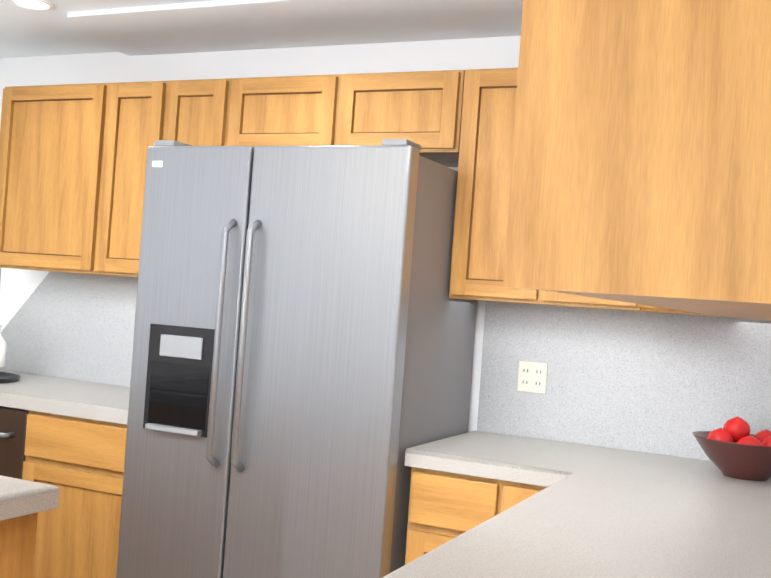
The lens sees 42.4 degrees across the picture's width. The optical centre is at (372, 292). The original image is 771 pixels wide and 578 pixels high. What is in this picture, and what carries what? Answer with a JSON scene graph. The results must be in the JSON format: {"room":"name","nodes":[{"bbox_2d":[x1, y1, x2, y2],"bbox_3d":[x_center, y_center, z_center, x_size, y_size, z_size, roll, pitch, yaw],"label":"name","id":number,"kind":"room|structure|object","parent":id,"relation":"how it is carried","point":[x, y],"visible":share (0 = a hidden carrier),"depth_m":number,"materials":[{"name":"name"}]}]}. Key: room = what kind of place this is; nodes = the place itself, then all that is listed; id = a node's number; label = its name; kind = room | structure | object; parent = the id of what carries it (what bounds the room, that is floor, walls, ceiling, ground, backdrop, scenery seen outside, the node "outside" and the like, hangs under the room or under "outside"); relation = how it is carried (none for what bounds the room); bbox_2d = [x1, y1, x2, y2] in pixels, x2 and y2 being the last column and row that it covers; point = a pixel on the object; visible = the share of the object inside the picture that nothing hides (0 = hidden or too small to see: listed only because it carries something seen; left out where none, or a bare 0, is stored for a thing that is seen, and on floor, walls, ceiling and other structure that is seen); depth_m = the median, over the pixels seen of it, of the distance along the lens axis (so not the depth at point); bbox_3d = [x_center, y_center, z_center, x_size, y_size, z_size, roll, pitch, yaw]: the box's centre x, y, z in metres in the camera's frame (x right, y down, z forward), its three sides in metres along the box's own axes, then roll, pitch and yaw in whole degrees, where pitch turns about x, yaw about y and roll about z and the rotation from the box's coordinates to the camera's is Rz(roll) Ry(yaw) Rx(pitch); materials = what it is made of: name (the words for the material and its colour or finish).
{"room":"kitchen","nodes":[
{"label":"kitchen","id":0,"kind":"room"},
{"bbox_2d":[0,0,522,57],"bbox_3d":[-2.306,-1.718,1.325,12.000,1.190,6.620,4,-1,25],"label":"ceiling","id":1,"kind":"structure","parent":0,"point":[127,27],"depth_m":3.60,"materials":[{"name":"white paint"}]},
{"bbox_2d":[9,0,53,10],"bbox_3d":[-1.229,-1.041,3.579,0.156,0.008,0.156,4,-1,25],"label":"recessed light","id":2,"kind":"object","parent":1,"relation":"in","point":[43,5],"visible":0.98,"depth_m":3.59,"materials":[{"name":"white"}]},
{"bbox_2d":[0,36,770,460],"bbox_3d":[-0.579,-0.112,4.031,5.100,2.900,0.132,4,-1,25],"label":"wall","id":3,"kind":"structure","parent":0,"point":[652,382],"depth_m":3.45,"materials":[{"name":"white paint"}]},
{"bbox_2d":[0,82,119,274],"bbox_3d":[-1.199,-0.451,4.086,0.608,0.743,0.341,4,-1,25],"label":"upper cabinet","id":4,"kind":"object","parent":3,"relation":"attached to","point":[58,142],"depth_m":3.93,"materials":[{"name":"brown wood"}]},
{"bbox_2d":[104,78,227,276],"bbox_3d":[-0.755,-0.421,3.875,0.624,0.743,0.341,4,-1,25],"label":"upper cabinet","id":5,"kind":"object","parent":3,"relation":"attached to","point":[190,112],"depth_m":3.75,"materials":[{"name":"brown wood"}]},
{"bbox_2d":[224,70,451,164],"bbox_3d":[-0.052,-0.610,3.552,0.894,0.271,0.341,4,-1,25],"label":"upper cabinet","id":6,"kind":"object","parent":3,"relation":"attached to","point":[362,108],"depth_m":3.39,"materials":[{"name":"brown wood"}]},
{"bbox_2d":[444,68,567,306],"bbox_3d":[0.620,-0.328,3.200,0.648,0.743,0.384,4,-1,25],"label":"upper cabinet","id":7,"kind":"object","parent":3,"relation":"attached to","point":[480,100],"depth_m":3.18,"materials":[{"name":"brown wood"}]},
{"bbox_2d":[517,361,547,393],"bbox_3d":[0.547,0.292,3.406,0.100,0.105,0.008,4,-1,25],"label":"electrical outlet","id":8,"kind":"object","parent":3,"relation":"attached to","point":[532,377],"visible":1,"depth_m":3.40,"materials":[{"name":"beige plastic"}]},
{"bbox_2d":[496,0,770,319],"bbox_3d":[0.513,-0.351,1.433,0.340,0.743,0.798,4,-1,25],"label":"upper cabinet","id":9,"kind":"object","parent":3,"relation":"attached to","point":[609,154],"depth_m":1.05,"materials":[{"name":"brown wood"}]},
{"bbox_3d":[-1.456,1.300,3.550,12.000,0.050,11.600,4,-1,25],"label":"floor","id":10,"kind":"structure","parent":0,"visible":0},
{"bbox_2d":[0,406,28,478],"bbox_3d":[-1.446,0.849,3.967,0.615,0.859,0.626,4,-1,25],"label":"dishwasher","id":11,"kind":"object","parent":10,"relation":"on","point":[13,422],"visible":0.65,"depth_m":3.62,"materials":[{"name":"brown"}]},
{"bbox_2d":[0,503,55,577],"bbox_3d":[-1.944,0.803,1.652,1.740,0.839,1.953,4,-1,25],"label":"kitchen island","id":12,"kind":"object","parent":10,"relation":"on","point":[18,529],"depth_m":2.13,"materials":[{"name":"brown wood"}]},
{"bbox_2d":[0,475,59,514],"bbox_3d":[-1.928,0.358,1.663,1.792,0.050,2.012,4,-1,25],"label":"island countertop","id":13,"kind":"structure","parent":12,"relation":"on","point":[16,494],"depth_m":2.13,"materials":[{"name":"grey stone"}]},
{"bbox_2d":[22,431,126,577],"bbox_3d":[-0.921,0.882,3.731,0.530,0.864,0.590,4,-1,25],"label":"base cabinet","id":14,"kind":"object","parent":10,"relation":"on","point":[75,441],"depth_m":3.47,"materials":[{"name":"brown wood"}]},
{"bbox_2d":[0,371,129,442],"bbox_3d":[-2.090,0.333,3.119,2.178,0.050,2.766,4,-1,25],"label":"countertop","id":15,"kind":"structure","parent":14,"relation":"on","point":[58,408],"depth_m":3.56,"materials":[{"name":"grey stone"}]},
{"bbox_2d":[0,325,19,382],"bbox_3d":[-1.615,0.159,4.006,0.435,0.380,0.410,4,-1,25],"label":"kettle","id":16,"kind":"object","parent":15,"relation":"on","point":[6,377],"visible":1,"depth_m":3.91,"materials":[{"name":"white"}]},
{"bbox_2d":[116,139,476,577],"bbox_3d":[-0.242,0.448,3.341,0.946,1.820,0.752,4,-1,25],"label":"refrigerator","id":17,"kind":"object","parent":10,"relation":"on","point":[302,356],"visible":1,"depth_m":3.04,"materials":[{"name":"grey metal"}]},
{"bbox_2d":[382,431,770,577],"bbox_3d":[0.433,0.936,1.780,1.239,0.915,3.275,4,-1,13],"label":"base cabinet","id":18,"kind":"object","parent":10,"relation":"on","point":[487,505],"visible":0.98,"depth_m":2.31,"materials":[{"name":"grey stone"}]},
{"bbox_2d":[692,416,770,480],"bbox_3d":[1.079,0.445,2.858,0.306,0.173,0.306,4,-1,25],"label":"fruit bowl","id":19,"kind":"object","parent":18,"relation":"on","point":[733,448],"visible":1,"depth_m":2.79,"materials":[{"name":"brown ceramic"}]}
]}

